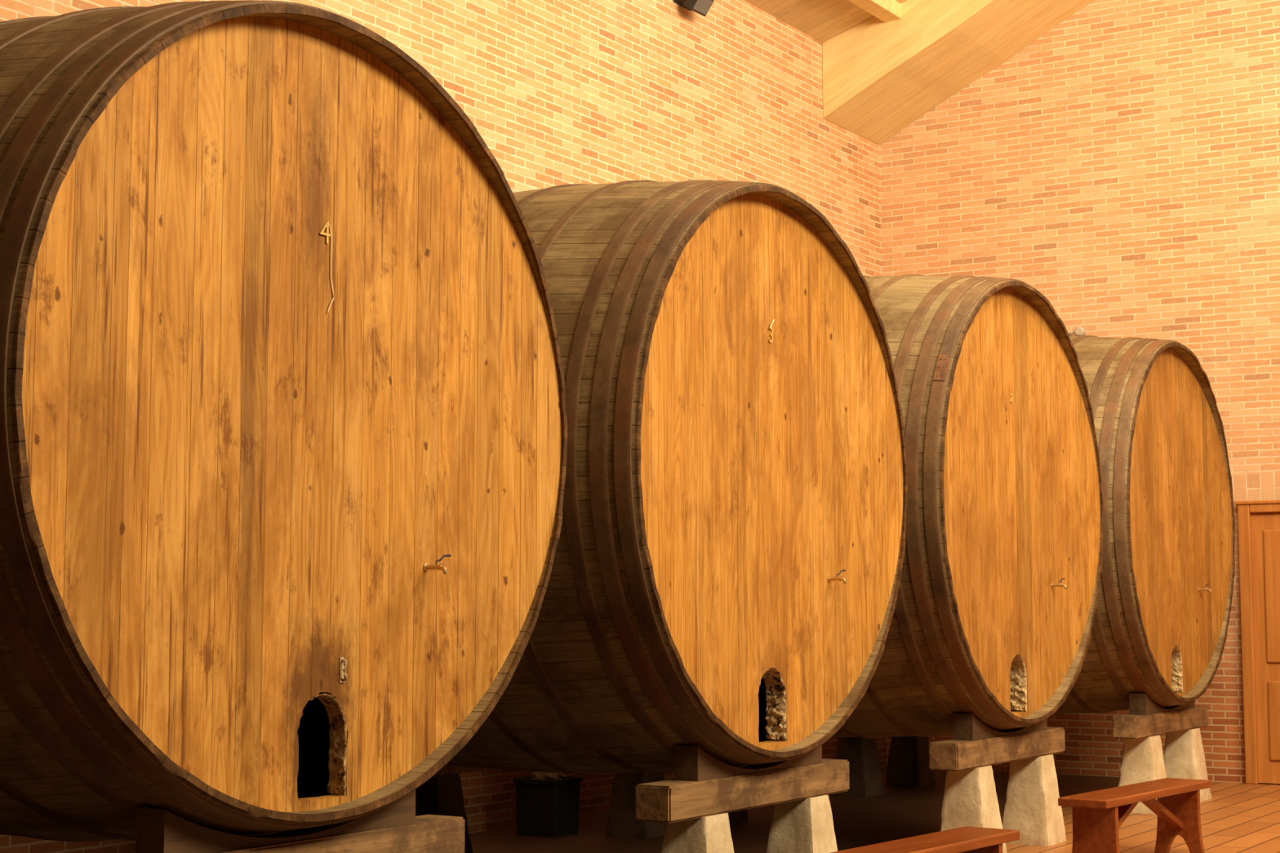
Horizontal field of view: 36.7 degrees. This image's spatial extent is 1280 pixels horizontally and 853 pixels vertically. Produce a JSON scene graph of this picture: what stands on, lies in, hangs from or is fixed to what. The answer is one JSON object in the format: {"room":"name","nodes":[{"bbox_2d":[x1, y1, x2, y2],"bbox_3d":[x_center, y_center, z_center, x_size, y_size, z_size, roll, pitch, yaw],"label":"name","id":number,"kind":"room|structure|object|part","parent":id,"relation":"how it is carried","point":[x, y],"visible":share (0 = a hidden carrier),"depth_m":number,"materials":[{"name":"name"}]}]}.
{"room":"wine cellar","nodes":[
{"label":"wine cellar","id":0,"kind":"room"},
{"bbox_2d":[0,0,887,852],"bbox_3d":[-3.251,-1.658,9.630,0.200,8.000,20.830,-3,-6,32],"label":"wall","id":1,"kind":"structure","parent":0,"point":[559,92],"depth_m":14.41,"materials":[{"name":"brick"}]},
{"bbox_2d":[673,0,714,16],"bbox_3d":[0.430,-3.346,15.255,0.230,0.172,0.270,-3,-6,32],"label":"floodlight","id":2,"kind":"object","parent":1,"relation":"attached to","point":[702,7],"visible":1,"depth_m":15.21,"materials":[{"name":"black plastic"}]},
{"bbox_2d":[744,0,906,42],"bbox_3d":[2.054,-6.434,6.607,12.463,3.889,20.630,-3,-6,32],"label":"ceiling","id":3,"kind":"structure","parent":0,"point":[822,20],"depth_m":16.85,"materials":[{"name":"brown wood"}]},
{"bbox_2d":[848,0,901,22],"bbox_3d":[-0.015,-3.987,13.505,0.160,0.146,8.437,-3,-6,32],"label":"purlin","id":4,"kind":"object","parent":3,"relation":"attached to","point":[886,11],"visible":1,"depth_m":16.80,"materials":[{"name":"brown wood"}]},
{"bbox_2d":[822,0,1093,144],"bbox_3d":[7.022,-5.153,14.878,11.959,4.282,1.190,-3,-6,32],"label":"roof beam","id":5,"kind":"structure","parent":3,"relation":"attached to","point":[880,77],"depth_m":17.23,"materials":[{"name":"brown wood"}]},
{"bbox_2d":[469,766,1279,852],"bbox_3d":[2.022,2.087,5.941,12.663,0.150,20.830,-3,-6,32],"label":"floor","id":6,"kind":"structure","parent":0,"point":[1239,817],"depth_m":12.93,"materials":[{"name":"orange wood"}]},
{"bbox_2d":[415,773,472,852],"bbox_3d":[-1.129,2.185,10.619,0.316,0.535,0.334,-3,-6,32],"label":"stone pillar","id":7,"kind":"structure","parent":6,"relation":"on","point":[442,795],"depth_m":10.54,"materials":[{"name":"stone"}]},
{"bbox_2d":[512,776,582,837],"bbox_3d":[-0.594,2.446,12.454,0.324,0.360,0.324,-3,-6,32],"label":"tub","id":8,"kind":"object","parent":6,"relation":"on","point":[545,808],"visible":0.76,"depth_m":12.34,"materials":[{"name":"plastic"}]},
{"bbox_2d":[531,771,567,780],"bbox_3d":[-0.594,2.278,12.469,0.242,0.155,0.248,-3,-6,32],"label":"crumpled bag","id":9,"kind":"object","parent":8,"relation":"in","point":[536,775],"visible":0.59,"depth_m":12.40,"materials":[{"name":"brown paper"}]},
{"bbox_2d":[605,772,666,839],"bbox_3d":[-0.005,2.353,12.398,0.316,0.535,0.333,-3,-6,32],"label":"stone pillar","id":10,"kind":"structure","parent":6,"relation":"on","point":[622,822],"depth_m":12.28,"materials":[{"name":"stone"}]},
{"bbox_2d":[661,813,733,852],"bbox_3d":[0.258,1.992,8.574,0.318,0.535,0.331,-3,-6,32],"label":"stone pillar","id":11,"kind":"structure","parent":6,"relation":"on","point":[712,833],"depth_m":8.50,"materials":[{"name":"stone"}]},
{"bbox_2d":[728,766,748,823],"bbox_3d":[0.529,2.432,13.239,0.314,0.535,0.334,-3,-6,32],"label":"stone pillar","id":12,"kind":"structure","parent":6,"relation":"on","point":[739,815],"depth_m":13.15,"materials":[{"name":"stone"}]},
{"bbox_2d":[766,795,837,852],"bbox_3d":[0.791,2.071,9.417,0.313,0.535,0.332,-3,-6,32],"label":"stone pillar","id":13,"kind":"structure","parent":6,"relation":"on","point":[806,825],"depth_m":9.34,"materials":[{"name":"stone"}]},
{"bbox_2d":[635,758,849,822],"bbox_3d":[0.515,1.686,9.010,0.180,0.155,1.740,-3,-6,32],"label":"support beam","id":14,"kind":"structure","parent":13,"relation":"on","point":[671,801],"depth_m":8.71,"materials":[{"name":"brown wood"}]},
{"bbox_2d":[674,744,822,781],"bbox_3d":[0.523,1.533,9.019,0.120,0.150,1.200,-3,-6,32],"label":"block","id":15,"kind":"object","parent":14,"relation":"on","point":[691,763],"visible":0.65,"depth_m":8.57,"materials":[{"name":"brown wood"}]},
{"bbox_2d":[448,179,907,775],"bbox_3d":[-0.437,0.269,9.746,2.722,2.910,2.910,-3,-6,32],"label":"barrel","id":16,"kind":"object","parent":15,"relation":"on","point":[724,581],"visible":0.56,"depth_m":8.71,"materials":[{"name":"brown wood"}]},
{"bbox_2d":[826,569,846,584],"bbox_3d":[0.983,0.739,9.501,0.108,0.073,0.083,-3,-6,32],"label":"tap","id":17,"kind":"object","parent":16,"relation":"on","point":[833,575],"depth_m":9.51,"materials":[{"name":"gold metal"}]},
{"bbox_2d":[830,737,884,797],"bbox_3d":[1.693,2.606,15.081,0.316,0.535,0.333,-3,-6,32],"label":"stone pillar","id":18,"kind":"structure","parent":6,"relation":"on","point":[865,780],"depth_m":14.96,"materials":[{"name":"stone"}]},
{"bbox_2d":[884,736,935,787],"bbox_3d":[2.225,2.685,15.922,0.316,0.535,0.330,-3,-6,32],"label":"stone pillar","id":19,"kind":"structure","parent":6,"relation":"on","point":[908,762],"depth_m":15.80,"materials":[{"name":"stone"}]},
{"bbox_2d":[831,826,1019,852],"bbox_3d":[1.178,2.022,8.342,0.299,0.430,1.538,-4,-7,37],"label":"bench","id":20,"kind":"object","parent":6,"relation":"on","point":[964,839],"visible":1,"depth_m":8.54,"materials":[{"name":"red wood"}]},
{"bbox_3d":[1.537,2.090,8.817,0.299,0.385,0.040,-4,-7,37],"label":"leg","id":21,"kind":"part","parent":20,"relation":"part of","materials":[{"name":"red wood"}]},
{"bbox_2d":[939,765,1007,852],"bbox_3d":[1.917,2.239,11.193,0.316,0.535,0.334,-3,-6,32],"label":"stone pillar","id":22,"kind":"structure","parent":6,"relation":"on","point":[970,799],"depth_m":11.11,"materials":[{"name":"stone"}]},
{"bbox_2d":[1002,755,1066,846],"bbox_3d":[2.449,2.318,12.036,0.316,0.535,0.333,-3,-6,32],"label":"stone pillar","id":23,"kind":"structure","parent":6,"relation":"on","point":[1032,808],"depth_m":11.93,"materials":[{"name":"stone"}]},
{"bbox_2d":[928,727,1065,771],"bbox_3d":[2.172,1.933,11.630,0.180,0.155,1.740,-3,-6,32],"label":"support beam","id":24,"kind":"structure","parent":23,"relation":"on","point":[949,755],"depth_m":11.29,"materials":[{"name":"brown wood"}]},
{"bbox_2d":[952,713,1047,740],"bbox_3d":[2.180,1.780,11.639,0.120,0.150,1.200,-3,-6,32],"label":"block","id":25,"kind":"object","parent":24,"relation":"on","point":[966,726],"visible":0.65,"depth_m":11.16,"materials":[{"name":"brown wood"}]},
{"bbox_2d":[831,274,1103,738],"bbox_3d":[1.221,0.516,12.366,2.722,2.910,2.910,-3,-6,32],"label":"barrel","id":26,"kind":"object","parent":25,"relation":"on","point":[993,617],"visible":0.5,"depth_m":11.40,"materials":[{"name":"brown wood"}]},
{"bbox_3d":[1.683,-0.328,10.774,0.066,0.160,0.104,-3,-6,32],"label":"hoop plate","id":27,"kind":"part","parent":26,"relation":"part of","materials":[{"name":"brown metal"}]},
{"bbox_2d":[1050,577,1066,589],"bbox_3d":[2.640,0.987,12.121,0.108,0.073,0.083,-3,-6,32],"label":"tap","id":28,"kind":"object","parent":26,"relation":"on","point":[1055,583],"depth_m":12.12,"materials":[{"name":"gold metal"}]},
{"bbox_2d":[1057,777,1211,852],"bbox_3d":[2.825,2.268,10.938,0.299,0.430,1.538,-4,-7,37],"label":"bench","id":29,"kind":"object","parent":6,"relation":"on","point":[1098,816],"visible":1,"depth_m":10.79,"materials":[{"name":"red wood"}]},
{"bbox_3d":[2.467,2.245,10.458,0.299,0.385,0.040,-4,-7,37],"label":"leg","id":30,"kind":"part","parent":29,"relation":"part of","materials":[{"name":"red wood"}]},
{"bbox_3d":[2.825,2.076,10.956,0.280,0.045,1.538,-4,-7,37],"label":"seat","id":31,"kind":"part","parent":29,"relation":"part of","materials":[{"name":"red wood"}]},
{"bbox_3d":[3.184,2.335,11.413,0.299,0.385,0.040,-4,-7,37],"label":"leg","id":32,"kind":"part","parent":29,"relation":"part of","materials":[{"name":"red wood"}]},
{"bbox_2d":[1118,735,1166,814],"bbox_3d":[3.614,2.492,13.876,0.314,0.535,0.334,-3,-6,32],"label":"stone pillar","id":33,"kind":"structure","parent":6,"relation":"on","point":[1142,759],"depth_m":13.78,"materials":[{"name":"stone"}]},
{"bbox_2d":[1111,706,1208,739],"bbox_3d":[3.869,2.187,14.313,0.180,0.155,1.740,-3,-6,32],"label":"support beam","id":34,"kind":"structure","parent":33,"relation":"on","point":[1135,726],"depth_m":13.94,"materials":[{"name":"brown wood"}]},
{"bbox_2d":[1128,693,1195,715],"bbox_3d":[3.877,2.033,14.323,0.120,0.150,1.200,-3,-6,32],"label":"block","id":35,"kind":"object","parent":34,"relation":"on","point":[1139,704],"visible":0.66,"depth_m":13.84,"materials":[{"name":"brown wood"}]},
{"bbox_2d":[1052,335,1235,715],"bbox_3d":[2.918,0.769,15.049,2.722,2.910,2.910,-3,-6,32],"label":"barrel","id":36,"kind":"object","parent":35,"relation":"on","point":[1159,630],"visible":0.28,"depth_m":14.12,"materials":[{"name":"brown wood"}]},
{"bbox_2d":[1198,583,1211,592],"bbox_3d":[4.337,1.240,14.805,0.108,0.073,0.083,-3,-6,32],"label":"tap","id":37,"kind":"object","parent":36,"relation":"on","point":[1202,588],"depth_m":14.80,"materials":[{"name":"gold metal"}]},
{"bbox_2d":[1163,728,1212,802],"bbox_3d":[4.147,2.571,14.719,0.316,0.535,0.333,-3,-6,32],"label":"stone pillar","id":38,"kind":"structure","parent":6,"relation":"on","point":[1184,756],"depth_m":14.62,"materials":[{"name":"stone"}]},
{"bbox_3d":[-1.429,1.740,5.906,0.315,0.535,0.332,-3,-6,32],"label":"stone pillar","id":39,"kind":"structure","parent":6,"relation":"on","visible":0},
{"bbox_2d":[217,814,464,852],"bbox_3d":[-1.172,1.435,6.344,0.180,0.155,1.740,-3,-6,32],"label":"support beam","id":40,"kind":"structure","parent":39,"relation":"on","point":[430,833],"depth_m":6.69,"materials":[{"name":"brown wood"}]},
{"bbox_2d":[135,790,415,852],"bbox_3d":[-1.163,1.281,6.353,0.120,0.150,1.200,-3,-6,32],"label":"block","id":41,"kind":"object","parent":40,"relation":"on","point":[157,831],"visible":0.65,"depth_m":6.01,"materials":[{"name":"brown wood"}]},
{"bbox_2d":[0,0,567,841],"bbox_3d":[-2.123,0.017,7.079,2.722,2.910,2.910,-3,-6,32],"label":"barrel","id":42,"kind":"object","parent":41,"relation":"on","point":[271,561],"visible":1,"depth_m":6.16,"materials":[{"name":"brown wood"}]},
{"bbox_2d":[327,223,334,313],"bbox_3d":[-1.041,-0.531,6.504,0.007,0.304,0.041,-3,-6,32],"label":"cord","id":43,"kind":"object","parent":42,"relation":"hanging from","point":[333,298],"visible":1,"depth_m":6.51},
{"bbox_2d":[422,554,451,574],"bbox_3d":[-0.704,0.488,6.835,0.108,0.073,0.083,-3,-6,32],"label":"tap","id":44,"kind":"object","parent":42,"relation":"on","point":[433,564],"depth_m":6.84,"materials":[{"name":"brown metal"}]},
{"bbox_3d":[-1.663,2.105,9.778,0.313,0.535,0.332,-3,-6,32],"label":"stone pillar","id":45,"kind":"structure","parent":6,"relation":"on","visible":0},
{"bbox_2d":[432,763,484,777],"bbox_3d":[-1.406,1.800,10.214,0.180,0.155,1.740,-3,-6,32],"label":"support beam","id":46,"kind":"structure","parent":45,"relation":"on","point":[449,769],"depth_m":10.64,"materials":[{"name":"brown wood"}]},
{"bbox_2d":[880,0,1279,784],"bbox_3d":[7.603,-2.399,15.079,12.463,10.500,0.200,-3,-6,32],"label":"wall","id":47,"kind":"structure","parent":0,"point":[1122,166],"depth_m":16.96,"materials":[{"name":"brick"}]},
{"bbox_2d":[1066,326,1085,336],"bbox_3d":[3.841,-0.832,17.117,0.091,0.089,0.244,4,-7,-37],"label":"wall lamp","id":48,"kind":"object","parent":47,"relation":"attached to","point":[1079,331],"visible":0.7,"depth_m":17.03,"materials":[{"name":"white plastic"}]},
{"bbox_2d":[1231,472,1279,501],"bbox_3d":[5.515,0.489,16.005,1.210,0.227,0.006,-3,-6,32],"label":"trim","id":49,"kind":"structure","parent":47,"relation":"attached to","point":[1254,486],"depth_m":16.22,"materials":[{"name":"brick"}]},
{"bbox_2d":[1234,499,1279,784],"bbox_3d":[5.473,1.770,15.854,1.090,2.344,0.099,-3,-6,32],"label":"door","id":50,"kind":"structure","parent":47,"relation":"in","point":[1258,521],"depth_m":16.04,"materials":[{"name":"brown wood"}]},
{"bbox_3d":[5.325,1.403,15.983,0.300,1.100,0.024,-3,-6,32],"label":"panel","id":51,"kind":"part","parent":50,"relation":"part of","materials":[{"name":"brown wood"}]},
{"bbox_3d":[5.325,2.423,15.887,0.300,0.650,0.024,-3,-6,32],"label":"panel","id":52,"kind":"part","parent":50,"relation":"part of","materials":[{"name":"brown wood"}]}
]}

